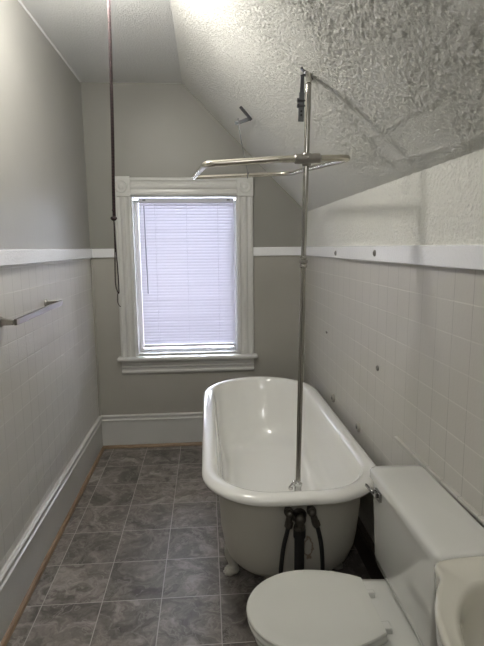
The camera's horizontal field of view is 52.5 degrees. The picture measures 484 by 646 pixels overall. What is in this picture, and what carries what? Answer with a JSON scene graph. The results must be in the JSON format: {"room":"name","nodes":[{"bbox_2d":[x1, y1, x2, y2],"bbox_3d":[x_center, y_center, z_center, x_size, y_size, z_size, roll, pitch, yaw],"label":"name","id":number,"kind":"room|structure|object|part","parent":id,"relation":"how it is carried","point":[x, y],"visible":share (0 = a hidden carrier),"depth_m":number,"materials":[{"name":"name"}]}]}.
{"room":"bathroom","nodes":[
{"label":"bathroom","id":0,"kind":"room"},
{"bbox_2d":[0,0,98,570],"bbox_3d":[-0.949,0.102,0.567,0.160,2.644,6.344,-1,9,-4],"label":"wall","id":1,"kind":"structure","parent":0,"point":[49,405],"depth_m":2.42,"materials":[{"name":"beige tile"}]},
{"bbox_2d":[0,299,62,326],"bbox_3d":[-0.954,-0.053,2.247,0.077,0.054,0.646,-1,9,-4],"label":"towel bar","id":2,"kind":"object","parent":1,"relation":"attached to","point":[49,305],"visible":1,"depth_m":2.12,"materials":[{"name":"silver metal"}]},
{"bbox_3d":[-0.938,-0.004,1.958,0.077,0.043,0.043,1,9,9],"label":"post","id":3,"kind":"part","parent":2,"relation":"part of","materials":[{"name":"silver metal"}]},
{"bbox_3d":[-0.980,-0.102,2.531,0.077,0.043,0.043,-3,9,-17],"label":"post","id":4,"kind":"part","parent":2,"relation":"part of","materials":[{"name":"silver metal"}]},
{"bbox_2d":[0,249,92,266],"bbox_3d":[-0.865,-0.043,0.553,0.023,0.067,6.030,-1,9,-4],"label":"trim","id":5,"kind":"structure","parent":1,"relation":"attached to","point":[8,257],"depth_m":2.38,"materials":[{"name":"white paint"}]},
{"bbox_2d":[18,0,80,81],"bbox_3d":[-0.881,-1.183,0.362,0.015,0.015,6.000,-1,9,-4],"label":"trim","id":6,"kind":"structure","parent":1,"relation":"attached to","point":[19,1],"depth_m":2.62,"materials":[{"name":"white paint"}]},
{"bbox_2d":[0,416,102,642],"bbox_3d":[-0.846,1.280,0.756,0.026,0.255,6.024,-1,9,-4],"label":"baseboard","id":7,"kind":"structure","parent":1,"relation":"attached to","point":[19,571],"depth_m":2.35,"materials":[{"name":"white wood"}]},
{"bbox_2d":[0,446,104,645],"bbox_3d":[-0.830,1.398,0.767,0.018,0.020,6.008,-1,9,-4],"label":"trim","id":8,"kind":"structure","parent":1,"relation":"attached to","point":[12,626],"depth_m":2.35,"materials":[{"name":"beige wood"}]},
{"bbox_2d":[90,260,100,415],"bbox_3d":[-1.077,0.125,3.611,0.018,1.170,0.017,-1,9,-4],"label":"trim","id":9,"kind":"structure","parent":1,"relation":"attached to","point":[91,261],"depth_m":3.60,"materials":[{"name":"beige paint"}]},
{"bbox_2d":[20,0,181,82],"bbox_3d":[-0.600,-1.271,0.381,0.890,0.160,6.344,-1,9,-4],"label":"ceiling","id":10,"kind":"structure","parent":0,"point":[144,46],"depth_m":2.63,"materials":[{"name":"white paint"}]},
{"bbox_3d":[-0.525,-1.289,1.736,0.170,0.225,0.170,-1,9,-4],"label":"ceiling light","id":11,"kind":"object","parent":10,"relation":"hanging from","visible":0},
{"bbox_2d":[107,0,120,306],"bbox_3d":[-0.490,-0.719,1.872,0.038,1.328,0.062,-9,12,-44],"label":"pull cord","id":12,"kind":"object","parent":11,"relation":"hanging from","point":[113,218],"visible":1,"depth_m":1.88,"materials":[{"name":"black"}]},
{"bbox_3d":[-0.496,-0.892,1.838,0.033,0.977,0.052,-1,9,-4],"label":"cord","id":13,"kind":"part","parent":12,"relation":"part of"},
{"bbox_2d":[7,445,370,645],"bbox_3d":[-0.075,1.440,0.837,1.886,0.100,6.344,-1,9,-4],"label":"floor","id":14,"kind":"structure","parent":0,"point":[140,559],"depth_m":2.32,"materials":[{"name":"grey tile"}]},
{"bbox_2d":[202,376,375,576],"bbox_3d":[0.161,0.799,2.681,0.738,0.599,1.720,-1,9,-4],"label":"bathtub","id":15,"kind":"object","parent":14,"relation":"on","point":[249,434],"visible":0.94,"depth_m":2.46,"materials":[{"name":"white ceramic"}]},
{"bbox_2d":[278,506,293,573],"bbox_3d":[0.164,0.955,1.875,0.063,0.539,0.072,-1,9,-4],"label":"supply hose","id":16,"kind":"object","parent":15,"relation":"attached to","point":[288,511],"visible":0.62,"depth_m":1.82,"materials":[{"name":"black rubber"}]},
{"bbox_2d":[292,508,306,569],"bbox_3d":[0.218,0.960,1.873,0.058,0.526,0.064,-1,9,-4],"label":"drain pipe","id":17,"kind":"object","parent":15,"relation":"attached to","point":[299,528],"visible":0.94,"depth_m":1.83,"materials":[{"name":"black plastic"}]},
{"bbox_2d":[288,67,312,490],"bbox_3d":[0.225,-0.121,1.813,0.063,1.581,0.138,3,10,24],"label":"pipe","id":18,"kind":"object","parent":15,"relation":"attached to","point":[297,484],"visible":0.99,"depth_m":1.76,"materials":[{"name":"silver metal"}]},
{"bbox_2d":[192,152,349,179],"bbox_3d":[0.058,-0.679,2.170,0.584,0.131,1.046,-1,9,-4],"label":"shower curtain rod","id":19,"kind":"object","parent":18,"relation":"attached to","point":[306,159],"visible":1,"depth_m":1.69,"materials":[{"name":"silver metal"}]},
{"bbox_3d":[0.205,0.635,1.885,0.054,0.065,0.034,-1,9,-4],"label":"spout","id":20,"kind":"part","parent":18,"relation":"part of","materials":[{"name":"silver metal"}]},
{"bbox_2d":[306,505,324,569],"bbox_3d":[0.280,0.952,1.884,0.071,0.539,0.072,-1,9,-4],"label":"supply hose","id":21,"kind":"object","parent":15,"relation":"attached to","point":[311,510],"visible":0.7,"depth_m":1.83,"materials":[{"name":"black rubber"}]},
{"bbox_2d":[246,465,483,645],"bbox_3d":[0.329,0.903,1.482,0.630,0.756,0.513,-1,9,-4],"label":"toilet","id":22,"kind":"object","parent":14,"relation":"on","point":[419,524],"visible":0.98,"depth_m":1.43,"materials":[{"name":"white ceramic"}]},
{"bbox_3d":[0.206,0.859,1.475,0.386,0.017,0.344,-1,9,-4],"label":"seat","id":23,"kind":"part","parent":22,"relation":"part of","materials":[{"name":"white plastic"}]},
{"bbox_3d":[0.209,0.878,1.474,0.386,0.017,0.348,-1,9,-4],"label":"seat","id":24,"kind":"part","parent":22,"relation":"part of","materials":[{"name":"white plastic"}]},
{"bbox_3d":[0.326,1.081,1.514,0.593,0.395,0.344,-1,9,-4],"label":"bowl","id":25,"kind":"part","parent":22,"relation":"part of","materials":[{"name":"white ceramic"}]},
{"bbox_3d":[0.441,0.563,1.627,0.026,0.030,0.084,-3,9,-16],"label":"flush lever","id":26,"kind":"part","parent":22,"relation":"part of","materials":[{"name":"silver metal"}]},
{"bbox_3d":[0.551,0.718,1.471,0.175,0.324,0.490,-1,9,-4],"label":"tank","id":27,"kind":"part","parent":22,"relation":"part of","materials":[{"name":"white ceramic"}]},
{"bbox_3d":[0.546,0.543,1.443,0.187,0.037,0.513,-1,9,-4],"label":"tank lid","id":28,"kind":"part","parent":22,"relation":"part of","materials":[{"name":"white ceramic"}]},
{"bbox_2d":[81,82,305,414],"bbox_3d":[-0.313,-0.375,3.677,1.566,2.624,0.160,-1,9,-4],"label":"wall","id":29,"kind":"structure","parent":0,"point":[161,129],"depth_m":3.55,"materials":[{"name":"beige paint"}]},
{"bbox_2d":[92,249,113,257],"bbox_3d":[-0.986,-0.501,3.521,0.175,0.063,0.023,-1,9,-4],"label":"trim","id":30,"kind":"structure","parent":29,"relation":"attached to","point":[96,253],"depth_m":3.51,"materials":[{"name":"white paint"}]},
{"bbox_2d":[101,412,202,445],"bbox_3d":[-0.294,0.809,3.768,1.566,0.255,0.026,-1,9,-4],"label":"baseboard","id":31,"kind":"structure","parent":29,"relation":"attached to","point":[155,428],"depth_m":3.73,"materials":[{"name":"white wood"}]},
{"bbox_2d":[104,442,201,448],"bbox_3d":[-0.292,0.927,3.772,1.532,0.020,0.018,-1,9,-4],"label":"trim","id":32,"kind":"structure","parent":29,"relation":"attached to","point":[186,443],"depth_m":3.74,"materials":[{"name":"beige wood"}]},
{"bbox_2d":[115,176,257,373],"bbox_3d":[-0.414,-0.346,3.663,1.043,1.428,0.262,-1,9,-4],"label":"window","id":33,"kind":"structure","parent":29,"relation":"in","point":[128,189],"depth_m":3.60,"materials":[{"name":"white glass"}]},
{"bbox_3d":[-0.842,-0.321,3.553,0.117,1.157,0.024,-1,9,-4],"label":"casing","id":34,"kind":"part","parent":33,"relation":"part of","materials":[{"name":"white wood"}]},
{"bbox_3d":[-0.413,-0.970,3.485,0.757,0.124,0.024,-1,9,-4],"label":"casing","id":35,"kind":"part","parent":33,"relation":"part of","materials":[{"name":"white wood"}]},
{"bbox_3d":[-0.414,-0.348,3.692,0.759,1.169,0.204,-1,9,-4],"label":"frame","id":36,"kind":"part","parent":33,"relation":"part of","materials":[{"name":"white wood"}]},
{"bbox_3d":[-0.415,-0.347,3.699,0.741,1.131,0.024,-1,9,-4],"label":"sash","id":37,"kind":"part","parent":33,"relation":"part of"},
{"bbox_2d":[138,198,234,347],"bbox_3d":[-0.398,-0.362,3.626,0.691,1.091,0.042,-1,9,-4],"label":"window blind","id":38,"kind":"object","parent":33,"relation":"attached to","point":[187,244],"visible":1,"depth_m":3.62,"materials":[{"name":"grey plastic"}]},
{"bbox_3d":[-0.622,-0.348,3.618,0.002,1.041,0.031,0,9,4],"label":"ladder cord","id":39,"kind":"part","parent":38,"relation":"part of","materials":[{"name":"white fabric"}]},
{"bbox_3d":[-0.397,-0.353,3.634,0.002,1.041,0.031,0,9,4],"label":"ladder cord","id":40,"kind":"part","parent":38,"relation":"part of","materials":[{"name":"white fabric"}]},
{"bbox_3d":[-0.393,0.166,3.714,0.685,0.020,0.026,-1,9,-4],"label":"rail","id":41,"kind":"part","parent":38,"relation":"part of","materials":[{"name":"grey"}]},
{"bbox_3d":[-0.171,-0.357,3.650,0.002,1.041,0.031,0,9,4],"label":"ladder cord","id":42,"kind":"part","parent":38,"relation":"part of","materials":[{"name":"white fabric"}]},
{"bbox_3d":[-0.402,0.257,3.671,1.043,0.030,0.092,-1,9,-4],"label":"sill","id":43,"kind":"part","parent":33,"relation":"part of","materials":[{"name":"white wood"}]},
{"bbox_3d":[0.028,-0.340,3.614,0.114,1.157,0.024,-1,9,-4],"label":"casing","id":44,"kind":"part","parent":33,"relation":"part of","materials":[{"name":"white wood"}]},
{"bbox_2d":[253,247,300,255],"bbox_3d":[0.268,-0.527,3.609,0.380,0.063,0.023,-1,9,-4],"label":"trim","id":45,"kind":"structure","parent":29,"relation":"attached to","point":[257,251],"depth_m":3.60,"materials":[{"name":"white paint"}]},
{"bbox_2d":[170,0,483,210],"bbox_3d":[0.246,-0.778,0.521,0.919,0.915,6.068,-1,9,-4],"label":"ceiling","id":46,"kind":"structure","parent":0,"point":[397,86],"depth_m":1.64,"materials":[{"name":"white paint"}]},
{"bbox_2d":[235,106,251,178],"bbox_3d":[0.014,-0.993,2.684,0.100,0.404,0.142,-1,9,-4],"label":"bracket","id":47,"kind":"object","parent":46,"relation":"attached to","point":[242,109],"visible":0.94,"depth_m":2.72,"materials":[{"name":"metal"}]},
{"bbox_3d":[0.009,-1.151,2.717,0.100,0.103,0.028,-1,9,-4],"label":"angle plate","id":48,"kind":"part","parent":47,"relation":"part of","materials":[{"name":"metal"}]},
{"bbox_2d":[297,74,304,121],"bbox_3d":[0.216,-0.817,1.776,0.034,0.168,0.026,-1,9,-4],"label":"shower head","id":49,"kind":"object","parent":46,"relation":"attached to","point":[300,101],"visible":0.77,"depth_m":1.77,"materials":[{"name":"metal"}]},
{"bbox_2d":[305,149,483,541],"bbox_3d":[0.777,0.497,0.755,0.160,1.771,6.344,-1,9,-4],"label":"wall","id":50,"kind":"structure","parent":0,"point":[422,326],"depth_m":1.83,"materials":[{"name":"beige tile"}]},
{"bbox_2d":[355,422,360,431],"bbox_3d":[0.572,0.515,2.426,0.018,0.050,0.050,-1,9,-4],"label":"screw","id":51,"kind":"object","parent":50,"relation":"attached to","point":[357,425],"visible":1,"depth_m":2.41,"materials":[{"name":"grey metal"}]},
{"bbox_2d":[354,516,384,578],"bbox_3d":[0.693,1.296,0.872,0.026,0.158,6.024,-1,9,-4],"label":"baseboard","id":52,"kind":"structure","parent":50,"relation":"attached to","point":[363,542],"depth_m":2.29,"materials":[{"name":"brown wood"}]},
{"bbox_2d":[306,244,483,270],"bbox_3d":[0.684,-0.076,0.662,0.023,0.067,6.030,-1,9,-4],"label":"trim","id":53,"kind":"structure","parent":50,"relation":"attached to","point":[471,257],"depth_m":1.69,"materials":[{"name":"white paint"}]},
{"bbox_2d":[394,436,483,524],"bbox_3d":[0.651,0.532,1.347,0.014,0.039,1.200,-1,9,-4],"label":"trim","id":54,"kind":"structure","parent":50,"relation":"attached to","point":[476,514],"depth_m":1.54,"materials":[{"name":"beige tile"}]},
{"bbox_2d":[434,556,483,645],"bbox_3d":[0.522,0.669,0.806,0.345,0.221,0.608,-1,9,-4],"label":"sink","id":55,"kind":"object","parent":50,"relation":"attached to","point":[459,582],"visible":1,"depth_m":0.98,"materials":[{"name":"white ceramic"}]},
{"label":"outside","id":56,"kind":"structure","parent":0,"visible":0},
{"bbox_3d":[-1.310,1.851,19.189,28.000,0.100,29.790,-1,9,-4],"label":"ground","id":57,"kind":"structure","parent":56,"visible":0},
{"bbox_2d":[144,345,232,347],"bbox_3d":[-1.318,0.544,11.779,11.600,4.750,6.600,-1,9,-4],"label":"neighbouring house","id":58,"kind":"structure","parent":57,"relation":"on","point":[229,345],"depth_m":8.74,"materials":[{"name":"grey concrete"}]}
]}

